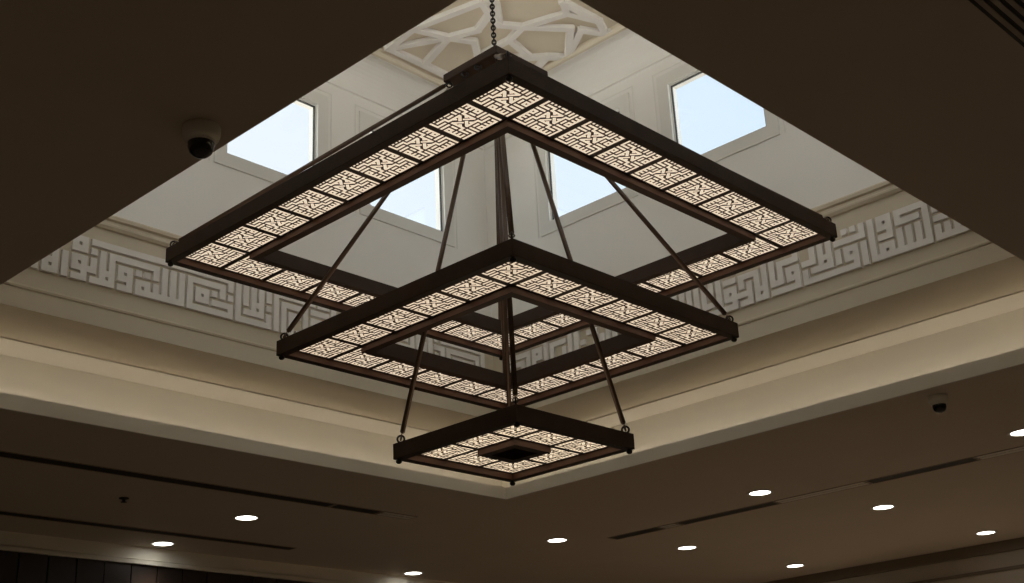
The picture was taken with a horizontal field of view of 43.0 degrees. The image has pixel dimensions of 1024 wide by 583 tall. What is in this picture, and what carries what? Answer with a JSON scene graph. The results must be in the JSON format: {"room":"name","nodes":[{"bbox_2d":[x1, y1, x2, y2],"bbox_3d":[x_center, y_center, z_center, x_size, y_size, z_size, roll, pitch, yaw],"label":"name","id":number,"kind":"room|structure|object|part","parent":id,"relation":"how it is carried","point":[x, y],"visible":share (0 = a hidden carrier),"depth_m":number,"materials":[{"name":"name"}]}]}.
{"room":"mosque","nodes":[
{"label":"mosque","id":0,"kind":"room"},
{"bbox_2d":[0,550,313,582],"bbox_3d":[-3.727,4.133,11.013,0.150,4.014,16.110,-22,-28,39],"label":"wall","id":1,"kind":"structure","parent":0,"point":[15,567],"depth_m":11.63,"materials":[{"name":"brown wood"}]},
{"bbox_2d":[0,531,454,582],"bbox_3d":[-3.777,2.321,11.668,0.066,0.162,15.900,-22,-28,39],"label":"trim","id":2,"kind":"structure","parent":1,"relation":"attached to","point":[9,541],"depth_m":12.28,"materials":[{"name":"beige paint"}]},
{"bbox_2d":[114,82,490,316],"bbox_3d":[-1.833,-1.155,9.835,0.102,2.220,4.749,-22,-28,39],"label":"wall","id":3,"kind":"structure","parent":0,"point":[384,253],"depth_m":10.21,"materials":[{"name":"white paint"}]},
{"bbox_2d":[29,235,484,367],"bbox_3d":[-1.603,0.174,9.411,0.024,0.302,3.950,-22,-28,39],"label":"frieze","id":4,"kind":"object","parent":3,"relation":"attached to","point":[256,302],"visible":0.52,"depth_m":8.80,"materials":[{"name":"white paint"}]},
{"bbox_2d":[208,88,331,182],"bbox_3d":[-1.811,-1.252,9.843,0.052,0.969,1.110,-22,-28,39],"label":"window","id":5,"kind":"structure","parent":3,"relation":"in","point":[221,156],"depth_m":10.10,"materials":[{"name":"white paint"}]},
{"bbox_3d":[-1.818,-1.226,9.842,0.030,0.717,0.822,-22,-29,39],"label":"sash frame","id":6,"kind":"part","parent":5,"relation":"part of","materials":[{"name":"white paint"}]},
{"bbox_2d":[355,104,457,248],"bbox_3d":[-0.876,-0.935,10.759,0.052,0.969,1.110,-22,-28,39],"label":"window","id":7,"kind":"structure","parent":3,"relation":"in","point":[366,120],"depth_m":10.72,"materials":[{"name":"white paint"}]},
{"bbox_3d":[-0.883,-0.910,10.757,0.030,0.717,0.822,-22,-29,39],"label":"sash frame","id":8,"kind":"part","parent":7,"relation":"part of","materials":[{"name":"white paint"}]},
{"bbox_2d":[380,0,617,77],"bbox_3d":[-0.184,-2.757,8.703,4.146,0.060,4.065,-22,-28,39],"label":"ceiling","id":9,"kind":"structure","parent":0,"point":[454,54],"depth_m":10.37,"materials":[{"name":"beige paint"}]},
{"bbox_2d":[384,0,611,77],"bbox_3d":[-0.183,-2.713,8.684,4.117,0.038,4.117,-22,-28,39],"label":"plaster strapwork","id":10,"kind":"object","parent":9,"relation":"attached to","point":[570,9],"visible":0.8,"depth_m":10.32,"materials":[{"name":"white paint"}]},
{"bbox_2d":[371,23,626,88],"bbox_3d":[-0.181,-2.707,8.683,4.158,0.048,4.077,-22,-28,39],"label":"trim","id":11,"kind":"structure","parent":9,"relation":"attached to","point":[617,28],"depth_m":10.65,"materials":[{"name":"beige paint"}]},
{"bbox_2d":[165,0,836,485],"bbox_3d":[-0.080,-0.919,7.907,2.794,3.970,2.794,-22,-28,39],"label":"chandelier","id":12,"kind":"object","parent":9,"relation":"hanging from","point":[497,92],"visible":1,"depth_m":7.18,"materials":[{"name":"brown metal"}]},
{"bbox_3d":[-1.742,-0.214,7.596,0.300,0.002,0.300,-22,-28,39],"label":"lattice panel","id":13,"kind":"part","parent":12,"relation":"part of","materials":[{"name":"metal"}]},
{"bbox_3d":[-1.527,-0.301,7.406,0.300,0.002,0.300,-22,-28,39],"label":"lattice panel","id":14,"kind":"part","parent":12,"relation":"part of","materials":[{"name":"metal"}]},
{"bbox_3d":[-1.534,-0.144,7.801,0.300,0.002,0.300,-22,-28,39],"label":"lattice panel","id":15,"kind":"part","parent":12,"relation":"part of","materials":[{"name":"metal"}]},
{"bbox_3d":[-1.311,-0.388,7.216,0.300,0.002,0.300,-22,-28,39],"label":"lattice panel","id":16,"kind":"part","parent":12,"relation":"part of","materials":[{"name":"metal"}]},
{"bbox_3d":[-1.325,-0.073,8.005,0.300,0.002,0.300,-22,-28,39],"label":"lattice panel","id":17,"kind":"part","parent":12,"relation":"part of","materials":[{"name":"metal"}]},
{"bbox_3d":[-1.198,-0.775,7.830,1.632,1.024,0.035,-2,-22,-2],"label":"suspension rod","id":18,"kind":"part","parent":12,"relation":"part of","materials":[{"name":"brown paint"}]},
{"bbox_3d":[-1.096,-0.474,7.026,0.300,0.002,0.300,-22,-28,39],"label":"lattice panel","id":19,"kind":"part","parent":12,"relation":"part of","materials":[{"name":"metal"}]},
{"bbox_3d":[-1.063,0.319,7.396,0.296,0.002,0.296,-22,-28,39],"label":"lattice panel","id":20,"kind":"part","parent":12,"relation":"part of","materials":[{"name":"metal"}]},
{"bbox_3d":[-1.117,-0.003,8.208,0.300,0.002,0.300,-22,-28,39],"label":"lattice panel","id":21,"kind":"part","parent":12,"relation":"part of","materials":[{"name":"metal"}]},
{"bbox_3d":[-0.796,-0.504,7.729,1.097,1.616,0.035,-2,-22,-2],"label":"suspension rod","id":22,"kind":"part","parent":12,"relation":"part of","materials":[{"name":"brown paint"}]},
{"bbox_3d":[-0.881,-0.561,6.836,0.300,0.002,0.300,-22,-28,39],"label":"lattice panel","id":23,"kind":"part","parent":12,"relation":"part of","materials":[{"name":"metal"}]},
{"bbox_3d":[-0.908,0.067,8.412,0.300,0.002,0.300,-22,-28,39],"label":"lattice panel","id":24,"kind":"part","parent":12,"relation":"part of","materials":[{"name":"metal"}]},
{"bbox_3d":[-0.857,0.389,7.597,0.296,0.002,0.296,-22,-28,39],"label":"lattice panel","id":25,"kind":"part","parent":12,"relation":"part of","materials":[{"name":"metal"}]},
{"bbox_3d":[-0.851,0.234,7.208,0.296,0.002,0.296,-22,-28,39],"label":"lattice panel","id":26,"kind":"part","parent":12,"relation":"part of","materials":[{"name":"metal"}]},
{"bbox_3d":[-0.665,-0.648,6.646,0.300,0.002,0.300,-22,-28,39],"label":"lattice panel","id":27,"kind":"part","parent":12,"relation":"part of","materials":[{"name":"metal"}]},
{"bbox_3d":[-0.652,0.458,7.798,0.296,0.002,0.296,-22,-28,39],"label":"lattice panel","id":28,"kind":"part","parent":12,"relation":"part of","materials":[{"name":"metal"}]},
{"bbox_3d":[-0.638,0.148,7.021,0.296,0.002,0.296,-22,-28,39],"label":"lattice panel","id":29,"kind":"part","parent":12,"relation":"part of","materials":[{"name":"metal"}]},
{"bbox_3d":[-0.450,-0.734,6.456,0.300,0.002,0.300,-22,-28,39],"label":"lattice panel","id":30,"kind":"part","parent":12,"relation":"part of","materials":[{"name":"metal"}]},
{"bbox_3d":[-0.408,-0.222,7.623,0.532,2.241,0.035,-2,-22,-2],"label":"suspension rod","id":31,"kind":"part","parent":12,"relation":"part of","materials":[{"name":"brown paint"}]},
{"bbox_3d":[-0.446,0.528,7.999,0.296,0.002,0.296,-22,-28,39],"label":"lattice panel","id":32,"kind":"part","parent":12,"relation":"part of","materials":[{"name":"metal"}]},
{"bbox_3d":[-0.426,0.063,6.833,0.296,0.002,0.296,-22,-28,39],"label":"lattice panel","id":33,"kind":"part","parent":12,"relation":"part of","materials":[{"name":"metal"}]},
{"bbox_3d":[-0.491,0.208,8.820,0.300,0.002,0.300,-22,-28,39],"label":"lattice panel","id":34,"kind":"part","parent":12,"relation":"part of","materials":[{"name":"metal"}]},
{"bbox_3d":[-0.386,0.880,7.184,0.281,0.002,0.281,-22,-28,39],"label":"lattice panel","id":35,"kind":"part","parent":12,"relation":"part of","materials":[{"name":"metal"}]},
{"bbox_3d":[-0.235,-0.821,6.266,0.300,0.002,0.300,-22,-28,39],"label":"lattice panel","id":36,"kind":"part","parent":12,"relation":"part of","materials":[{"name":"metal"}]},
{"bbox_3d":[-0.283,0.279,9.024,0.300,0.002,0.300,-22,-28,39],"label":"lattice panel","id":37,"kind":"part","parent":12,"relation":"part of","materials":[{"name":"metal"}]},
{"bbox_3d":[-0.241,0.597,8.200,0.296,0.002,0.296,-22,-28,39],"label":"lattice panel","id":38,"kind":"part","parent":12,"relation":"part of","materials":[{"name":"metal"}]},
{"bbox_3d":[-0.190,0.946,7.375,0.281,0.002,0.281,-22,-28,39],"label":"lattice panel","id":39,"kind":"part","parent":12,"relation":"part of","materials":[{"name":"metal"}]},
{"bbox_3d":[-0.214,-0.022,6.646,0.296,0.002,0.296,-22,-28,39],"label":"lattice panel","id":40,"kind":"part","parent":12,"relation":"part of","materials":[{"name":"metal"}]},
{"bbox_3d":[-0.184,0.798,7.006,0.281,0.002,0.281,-22,-28,39],"label":"lattice panel","id":41,"kind":"part","parent":12,"relation":"part of","materials":[{"name":"metal"}]},
{"bbox_3d":[-0.139,-2.065,8.363,0.027,1.500,0.027,-22,-29,39],"label":"chain","id":42,"kind":"part","parent":12,"relation":"part of","materials":[{"name":"grey metal"}]},
{"bbox_3d":[-0.093,-0.401,8.911,0.035,1.024,1.632,-2,-22,-2],"label":"suspension rod","id":43,"kind":"part","parent":12,"relation":"part of","materials":[{"name":"brown paint"}]},
{"bbox_3d":[-0.072,-0.260,8.437,0.035,1.616,1.098,-2,-22,-2],"label":"suspension rod","id":44,"kind":"part","parent":12,"relation":"part of","materials":[{"name":"brown paint"}]},
{"bbox_3d":[-0.047,-0.285,7.655,2.794,0.088,2.794,-22,-29,39],"label":"tier frame","id":45,"kind":"part","parent":12,"relation":"part of","materials":[{"name":"brown metal"}]},
{"bbox_2d":[187,82,816,348],"bbox_3d":[-0.047,-0.281,7.653,2.712,0.001,2.712,-22,-28,39],"label":"diffuser","id":46,"kind":"object","parent":12,"relation":"attached to","point":[511,100],"depth_m":7.01,"materials":[{"name":"beige glass"}]},
{"bbox_3d":[-0.075,0.349,9.228,0.300,0.002,0.300,-22,-28,39],"label":"lattice panel","id":47,"kind":"part","parent":12,"relation":"part of","materials":[{"name":"metal"}]},
{"bbox_3d":[-0.056,-1.234,6.821,0.035,1.024,1.632,-2,-22,-2],"label":"suspension rod","id":48,"kind":"part","parent":12,"relation":"part of","materials":[{"name":"brown paint"}]},
{"bbox_3d":[-0.051,-0.101,7.972,0.035,2.241,0.533,-2,-22,-2],"label":"suspension rod","id":49,"kind":"part","parent":12,"relation":"part of","materials":[{"name":"brown paint"}]},
{"bbox_3d":[-0.035,0.666,8.401,0.296,0.002,0.296,-22,-28,39],"label":"lattice panel","id":50,"kind":"part","parent":12,"relation":"part of","materials":[{"name":"metal"}]},
{"bbox_3d":[-0.019,0.273,7.432,1.869,0.088,1.869,-22,-29,39],"label":"tier frame","id":51,"kind":"part","parent":12,"relation":"part of","materials":[{"name":"brown metal"}]},
{"bbox_2d":[300,262,714,402],"bbox_3d":[-0.018,0.278,7.431,1.787,0.001,1.787,-22,-28,39],"label":"diffuser","id":52,"kind":"object","parent":12,"relation":"attached to","point":[542,382],"depth_m":7.22,"materials":[{"name":"beige glass"}]},
{"bbox_3d":[-0.048,-0.805,7.069,0.035,1.616,1.098,-2,-22,-2],"label":"suspension rod","id":53,"kind":"part","parent":12,"relation":"part of","materials":[{"name":"brown paint"}]},
{"bbox_3d":[-0.019,-0.908,6.076,0.300,0.002,0.300,-22,-28,39],"label":"lattice panel","id":54,"kind":"part","parent":12,"relation":"part of","materials":[{"name":"metal"}]},
{"bbox_3d":[-0.039,-0.370,7.297,0.035,2.241,0.533,-2,-22,-2],"label":"suspension rod","id":55,"kind":"part","parent":12,"relation":"part of","materials":[{"name":"brown paint"}]},
{"bbox_3d":[-0.001,-0.108,6.459,0.296,0.002,0.296,-22,-28,39],"label":"lattice panel","id":56,"kind":"part","parent":12,"relation":"part of","materials":[{"name":"metal"}]},
{"bbox_3d":[0.005,1.012,7.567,0.281,0.002,0.281,-22,-28,39],"label":"lattice panel","id":57,"kind":"part","parent":12,"relation":"part of","materials":[{"name":"metal"}]},
{"bbox_3d":[0.011,0.859,7.200,0.946,0.088,0.946,-22,-29,39],"label":"tier frame","id":58,"kind":"part","parent":12,"relation":"part of","materials":[{"name":"brown metal"}]},
{"bbox_2d":[424,426,605,472],"bbox_3d":[0.012,0.863,7.198,0.856,0.001,0.856,-22,-28,39],"label":"diffuser","id":59,"kind":"object","parent":12,"relation":"attached to","point":[475,440],"depth_m":7.23,"materials":[{"name":"beige glass"}]},
{"bbox_3d":[0.018,0.717,6.828,0.281,0.002,0.281,-22,-28,39],"label":"lattice panel","id":60,"kind":"part","parent":12,"relation":"part of","materials":[{"name":"metal"}]},
{"bbox_3d":[0.141,0.262,9.038,0.300,0.002,0.300,-22,-28,39],"label":"lattice panel","id":61,"kind":"part","parent":12,"relation":"part of","materials":[{"name":"metal"}]},
{"bbox_3d":[0.177,0.581,8.214,0.296,0.002,0.296,-22,-28,39],"label":"lattice panel","id":62,"kind":"part","parent":12,"relation":"part of","materials":[{"name":"metal"}]},
{"bbox_3d":[0.214,0.783,7.019,0.281,0.002,0.281,-22,-28,39],"label":"lattice panel","id":63,"kind":"part","parent":12,"relation":"part of","materials":[{"name":"metal"}]},
{"bbox_3d":[0.204,-0.038,6.660,0.296,0.002,0.296,-22,-28,39],"label":"lattice panel","id":64,"kind":"part","parent":12,"relation":"part of","materials":[{"name":"metal"}]},
{"bbox_3d":[0.189,-0.837,6.280,0.300,0.002,0.300,-22,-28,39],"label":"lattice panel","id":65,"kind":"part","parent":12,"relation":"part of","materials":[{"name":"metal"}]},
{"bbox_3d":[0.207,0.931,7.388,0.281,0.002,0.281,-22,-28,39],"label":"lattice panel","id":66,"kind":"part","parent":12,"relation":"part of","materials":[{"name":"metal"}]},
{"bbox_3d":[0.356,0.176,8.848,0.300,0.002,0.300,-22,-28,39],"label":"lattice panel","id":67,"kind":"part","parent":12,"relation":"part of","materials":[{"name":"metal"}]},
{"bbox_3d":[0.389,0.496,8.027,0.296,0.002,0.296,-22,-28,39],"label":"lattice panel","id":68,"kind":"part","parent":12,"relation":"part of","materials":[{"name":"metal"}]},
{"bbox_3d":[0.318,-0.250,7.647,0.532,2.241,0.035,-2,-22,-2],"label":"suspension rod","id":69,"kind":"part","parent":12,"relation":"part of","materials":[{"name":"brown paint"}]},
{"bbox_3d":[0.409,0.849,7.210,0.281,0.002,0.281,-22,-28,39],"label":"lattice panel","id":70,"kind":"part","parent":12,"relation":"part of","materials":[{"name":"metal"}]},
{"bbox_3d":[0.410,0.031,6.861,0.296,0.002,0.296,-22,-28,39],"label":"lattice panel","id":71,"kind":"part","parent":12,"relation":"part of","materials":[{"name":"metal"}]},
{"bbox_3d":[0.398,-0.767,6.484,0.300,0.002,0.300,-22,-28,39],"label":"lattice panel","id":72,"kind":"part","parent":12,"relation":"part of","materials":[{"name":"metal"}]},
{"bbox_3d":[0.602,0.410,7.839,0.296,0.002,0.296,-22,-28,39],"label":"lattice panel","id":73,"kind":"part","parent":12,"relation":"part of","materials":[{"name":"metal"}]},
{"bbox_3d":[0.615,0.100,7.062,0.296,0.002,0.296,-22,-28,39],"label":"lattice panel","id":74,"kind":"part","parent":12,"relation":"part of","materials":[{"name":"metal"}]},
{"bbox_3d":[0.606,-0.696,6.688,0.300,0.002,0.300,-22,-28,39],"label":"lattice panel","id":75,"kind":"part","parent":12,"relation":"part of","materials":[{"name":"metal"}]},
{"bbox_3d":[0.787,0.003,8.468,0.300,0.002,0.300,-22,-28,39],"label":"lattice panel","id":76,"kind":"part","parent":12,"relation":"part of","materials":[{"name":"metal"}]},
{"bbox_3d":[0.814,0.325,7.652,0.296,0.002,0.296,-22,-28,39],"label":"lattice panel","id":77,"kind":"part","parent":12,"relation":"part of","materials":[{"name":"metal"}]},
{"bbox_3d":[0.821,0.170,7.263,0.296,0.002,0.296,-22,-28,39],"label":"lattice panel","id":78,"kind":"part","parent":12,"relation":"part of","materials":[{"name":"metal"}]},
{"bbox_3d":[0.814,-0.626,6.892,0.300,0.002,0.300,-22,-28,39],"label":"lattice panel","id":79,"kind":"part","parent":12,"relation":"part of","materials":[{"name":"metal"}]},
{"bbox_3d":[0.676,-0.561,7.777,1.097,1.616,0.035,-2,-22,-2],"label":"suspension rod","id":80,"kind":"part","parent":12,"relation":"part of","materials":[{"name":"brown paint"}]},
{"bbox_3d":[1.002,-0.084,8.278,0.300,0.002,0.300,-22,-28,39],"label":"lattice panel","id":81,"kind":"part","parent":12,"relation":"part of","materials":[{"name":"metal"}]},
{"bbox_3d":[1.026,0.239,7.464,0.296,0.002,0.296,-22,-28,39],"label":"lattice panel","id":82,"kind":"part","parent":12,"relation":"part of","materials":[{"name":"metal"}]},
{"bbox_3d":[1.023,-0.555,7.096,0.300,0.002,0.300,-22,-28,39],"label":"lattice panel","id":83,"kind":"part","parent":12,"relation":"part of","materials":[{"name":"metal"}]},
{"bbox_3d":[1.217,-0.171,8.088,0.300,0.002,0.300,-22,-28,39],"label":"lattice panel","id":84,"kind":"part","parent":12,"relation":"part of","materials":[{"name":"metal"}]},
{"bbox_3d":[1.231,-0.485,7.300,0.300,0.002,0.300,-22,-28,39],"label":"lattice panel","id":85,"kind":"part","parent":12,"relation":"part of","materials":[{"name":"metal"}]},
{"bbox_3d":[1.433,-0.258,7.898,0.300,0.002,0.300,-22,-28,39],"label":"lattice panel","id":86,"kind":"part","parent":12,"relation":"part of","materials":[{"name":"metal"}]},
{"bbox_3d":[1.440,-0.415,7.504,0.300,0.002,0.300,-22,-28,39],"label":"lattice panel","id":87,"kind":"part","parent":12,"relation":"part of","materials":[{"name":"metal"}]},
{"bbox_3d":[1.049,-0.861,7.903,1.632,1.024,0.035,-2,-22,-2],"label":"suspension rod","id":88,"kind":"part","parent":12,"relation":"part of","materials":[{"name":"brown paint"}]},
{"bbox_3d":[1.648,-0.344,7.708,0.300,0.002,0.300,-22,-28,39],"label":"lattice panel","id":89,"kind":"part","parent":12,"relation":"part of","materials":[{"name":"metal"}]},
{"bbox_2d":[0,0,1023,582],"bbox_3d":[0.933,0.278,7.561,13.440,0.150,16.140,-22,-28,39],"label":"ceiling","id":90,"kind":"structure","parent":0,"point":[97,97],"depth_m":5.88,"materials":[{"name":"beige paint"}]},
{"bbox_2d":[119,497,128,502],"bbox_3d":[-3.049,1.639,10.220,0.078,0.034,0.078,-22,-28,39],"label":"sprinkler","id":91,"kind":"object","parent":90,"relation":"attached to","point":[123,499],"visible":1,"depth_m":10.21,"materials":[{"name":"black metal"}]},
{"bbox_2d":[0,510,295,549],"bbox_3d":[-4.420,1.680,10.186,0.126,0.005,6.690,-22,-28,39],"label":"ceiling vent","id":92,"kind":"object","parent":90,"relation":"in","point":[6,513],"visible":1,"depth_m":11.34,"materials":[{"name":"black metal"}]},
{"bbox_2d":[150,541,175,546],"bbox_3d":[-3.202,2.315,11.939,0.237,0.007,0.237,-22,-28,39],"label":"recessed light","id":93,"kind":"object","parent":90,"relation":"in","point":[156,543],"visible":1,"depth_m":11.92,"materials":[{"name":"beige"}]},
{"bbox_2d":[0,451,335,506],"bbox_3d":[-3.521,1.095,8.829,0.138,0.005,5.820,-22,-28,39],"label":"ceiling vent","id":94,"kind":"object","parent":90,"relation":"in","point":[4,454],"visible":1,"depth_m":9.70,"materials":[{"name":"black metal"}]},
{"bbox_2d":[182,119,220,158],"bbox_3d":[-1.154,-0.553,4.832,0.142,0.123,0.142,-22,-28,39],"label":"dome camera","id":95,"kind":"object","parent":90,"relation":"attached to","point":[201,136],"visible":1,"depth_m":4.79,"materials":[{"name":"beige"}]},
{"bbox_2d":[232,515,260,520],"bbox_3d":[-2.263,1.930,11.090,0.237,0.007,0.237,-22,-28,39],"label":"recessed light","id":96,"kind":"object","parent":90,"relation":"in","point":[237,517],"visible":1,"depth_m":11.08,"materials":[{"name":"beige"}]},
{"bbox_2d":[328,504,383,514],"bbox_3d":[-1.317,1.839,10.987,0.138,0.005,0.495,-22,-28,39],"label":"ceiling vent","id":97,"kind":"object","parent":90,"relation":"in","point":[337,506],"visible":1,"depth_m":10.98,"materials":[{"name":"black metal"}]},
{"bbox_2d":[375,511,417,519],"bbox_3d":[-1.004,1.945,11.293,0.138,0.005,0.375,-22,-28,39],"label":"ceiling vent","id":98,"kind":"object","parent":90,"relation":"in","point":[385,513],"visible":1,"depth_m":11.29,"materials":[{"name":"brown metal"}]},
{"bbox_2d":[402,571,423,574],"bbox_3d":[-1.066,3.041,14.037,0.237,0.007,0.237,-22,-28,39],"label":"recessed light","id":99,"kind":"object","parent":90,"relation":"in","point":[408,572],"visible":1,"depth_m":14.02,"materials":[{"name":"beige"}]},
{"bbox_2d":[0,290,1023,498],"bbox_3d":[-0.049,0.103,7.577,6.381,0.572,6.477,-22,-28,39],"label":"cove","id":100,"kind":"structure","parent":90,"relation":"attached to","point":[987,336],"depth_m":9.46,"materials":[{"name":"beige paint"}]},
{"bbox_2d":[0,263,1023,430],"bbox_3d":[-0.063,-0.176,7.689,5.661,0.090,5.757,-22,-28,39],"label":"trim","id":101,"kind":"structure","parent":100,"relation":"attached to","point":[1006,281],"depth_m":9.16,"materials":[{"name":"beige paint"}]},
{"bbox_2d":[545,538,568,542],"bbox_3d":[0.439,2.427,12.689,0.237,0.007,0.237,-22,-28,39],"label":"recessed light","id":102,"kind":"object","parent":90,"relation":"in","point":[551,540],"visible":1,"depth_m":12.67,"materials":[{"name":"beige"}]},
{"bbox_2d":[608,527,663,539],"bbox_3d":[1.198,2.335,12.559,0.600,0.005,0.150,-22,-28,39],"label":"ceiling vent","id":103,"kind":"object","parent":90,"relation":"in","point":[653,529],"visible":1,"depth_m":12.56,"materials":[{"name":"black metal"}]},
{"bbox_2d":[658,523,682,528],"bbox_3d":[1.494,2.216,12.297,0.195,0.005,0.150,-22,-28,39],"label":"ceiling vent","id":104,"kind":"object","parent":90,"relation":"in","point":[671,525],"visible":1,"depth_m":12.29,"materials":[{"name":"brown metal"}]},
{"bbox_2d":[675,545,697,549],"bbox_3d":[1.802,2.641,13.402,0.237,0.007,0.237,-22,-28,39],"label":"recessed light","id":105,"kind":"object","parent":90,"relation":"in","point":[688,547],"visible":1,"depth_m":13.38,"materials":[{"name":"beige"}]},
{"bbox_2d":[676,501,781,524],"bbox_3d":[1.963,2.028,11.884,1.080,0.005,0.150,-22,-28,39],"label":"ceiling vent","id":106,"kind":"object","parent":90,"relation":"in","point":[772,503],"visible":1,"depth_m":11.87,"materials":[{"name":"black metal"}]},
{"bbox_2d":[746,489,773,495],"bbox_3d":[2.124,1.724,11.140,0.237,0.007,0.237,-22,-28,39],"label":"recessed light","id":107,"kind":"object","parent":90,"relation":"in","point":[761,492],"visible":1,"depth_m":11.12,"materials":[{"name":"beige"}]},
{"bbox_2d":[784,564,805,567],"bbox_3d":[3.215,3.116,14.781,0.237,0.007,0.237,-22,-28,39],"label":"recessed light","id":108,"kind":"object","parent":90,"relation":"in","point":[790,565],"visible":1,"depth_m":14.77,"materials":[{"name":"beige"}]},
{"bbox_2d":[774,481,871,502],"bbox_3d":[2.679,1.740,11.252,0.885,0.005,0.150,-22,-28,39],"label":"ceiling vent","id":109,"kind":"object","parent":90,"relation":"in","point":[862,483],"visible":1,"depth_m":11.23,"materials":[{"name":"black metal"}]},
{"bbox_2d":[870,504,895,509],"bbox_3d":[3.411,1.984,11.959,0.237,0.007,0.237,-22,-28,39],"label":"recessed light","id":110,"kind":"object","parent":90,"relation":"in","point":[884,506],"visible":1,"depth_m":11.94,"materials":[{"name":"beige"}]},
{"bbox_2d":[865,457,979,483],"bbox_3d":[3.352,1.469,10.658,0.960,0.005,0.150,-22,-28,39],"label":"ceiling vent","id":111,"kind":"object","parent":90,"relation":"in","point":[971,459],"visible":1,"depth_m":10.65,"materials":[{"name":"black metal"}]},
{"bbox_2d":[928,394,947,412],"bbox_3d":[2.836,0.751,8.640,0.130,0.113,0.130,-22,-28,39],"label":"dome camera","id":112,"kind":"object","parent":90,"relation":"attached to","point":[938,402],"visible":1,"depth_m":8.60,"materials":[{"name":"black"}]},
{"bbox_2d":[974,530,997,534],"bbox_3d":[4.889,2.490,13.421,0.237,0.007,0.237,-22,-28,39],"label":"recessed light","id":113,"kind":"object","parent":90,"relation":"in","point":[988,532],"visible":1,"depth_m":13.40,"materials":[{"name":"beige"}]},
{"bbox_2d":[968,0,1023,46],"bbox_3d":[1.898,-0.947,4.395,0.435,0.006,1.320,-22,-28,39],"label":"ceiling vent","id":114,"kind":"object","parent":90,"relation":"in","point":[1008,15],"visible":1,"depth_m":4.39,"materials":[{"name":"black"}]},
{"bbox_2d":[974,446,1023,459],"bbox_3d":[4.057,1.185,10.036,0.975,0.005,0.150,-22,-28,39],"label":"ceiling vent","id":115,"kind":"object","parent":90,"relation":"in","point":[1020,448],"visible":1,"depth_m":10.22,"materials":[{"name":"beige paint"}]},
{"bbox_2d":[1006,428,1023,436],"bbox_3d":[3.789,1.045,9.647,0.237,0.007,0.237,-22,-28,39],"label":"recessed light","id":116,"kind":"object","parent":90,"relation":"in","point":[1018,432],"visible":1,"depth_m":9.66,"materials":[{"name":"beige"}]},
{"bbox_2d":[484,55,884,318],"bbox_3d":[1.477,-1.292,9.917,4.626,2.220,0.102,-22,-28,39],"label":"wall","id":117,"kind":"structure","parent":0,"point":[793,164],"depth_m":10.12,"materials":[{"name":"white paint"}]},
{"bbox_2d":[326,28,671,150],"bbox_3d":[-0.175,-2.594,8.638,4.926,0.303,4.845,-22,-28,39],"label":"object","id":118,"kind":"structure","parent":117,"relation":"attached to","point":[626,53],"depth_m":10.71,"materials":[{"name":"white paint"}]},
{"bbox_2d":[0,180,1023,420],"bbox_3d":[-0.068,-0.504,7.807,4.926,0.786,4.845,-22,-28,39],"label":"trim","id":119,"kind":"structure","parent":117,"relation":"attached to","point":[32,294],"depth_m":8.69,"materials":[{"name":"beige paint"}]},
{"bbox_2d":[533,86,637,238],"bbox_3d":[0.605,-1.048,10.668,1.110,0.969,0.052,-22,-28,39],"label":"window","id":120,"kind":"structure","parent":117,"relation":"in","point":[622,102],"depth_m":10.61,"materials":[{"name":"white paint"}]},
{"bbox_3d":[0.614,-1.023,10.667,0.822,0.717,0.030,-22,-29,39],"label":"sash frame","id":121,"kind":"part","parent":120,"relation":"part of","materials":[{"name":"white paint"}]},
{"bbox_2d":[652,61,785,161],"bbox_3d":[1.546,-1.426,9.837,1.110,0.969,0.052,-22,-28,39],"label":"window","id":122,"kind":"structure","parent":117,"relation":"in","point":[772,128],"depth_m":10.06,"materials":[{"name":"white paint"}]},
{"bbox_3d":[1.554,-1.401,9.836,0.822,0.717,0.030,-22,-29,39],"label":"sash frame","id":123,"kind":"part","parent":122,"relation":"part of","materials":[{"name":"white paint"}]},
{"bbox_2d":[509,201,971,370],"bbox_3d":[1.448,0.043,9.413,4.210,0.302,0.024,-22,-28,39],"label":"frieze","id":124,"kind":"object","parent":117,"relation":"attached to","point":[548,351],"visible":0.48,"depth_m":8.84,"materials":[{"name":"white paint"}]},
{"bbox_2d":[824,549,1023,582],"bbox_3d":[6.627,4.079,12.213,13.296,4.014,0.120,-22,-28,39],"label":"wall","id":125,"kind":"structure","parent":0,"point":[1015,557],"depth_m":14.21,"materials":[{"name":"beige paint"}]},
{"bbox_2d":[764,537,1023,582],"bbox_3d":[6.454,2.250,12.884,13.158,0.108,0.066,-22,-28,39],"label":"trim","id":126,"kind":"structure","parent":125,"relation":"attached to","point":[1017,543],"depth_m":14.59,"materials":[{"name":"brown paint"}]},
{"bbox_2d":[909,564,1023,582],"bbox_3d":[6.478,2.469,12.811,13.158,0.030,0.030,-22,-28,39],"label":"trim","id":127,"kind":"structure","parent":125,"relation":"attached to","point":[1021,565],"depth_m":14.12,"materials":[{"name":"brown paint"}]}
]}

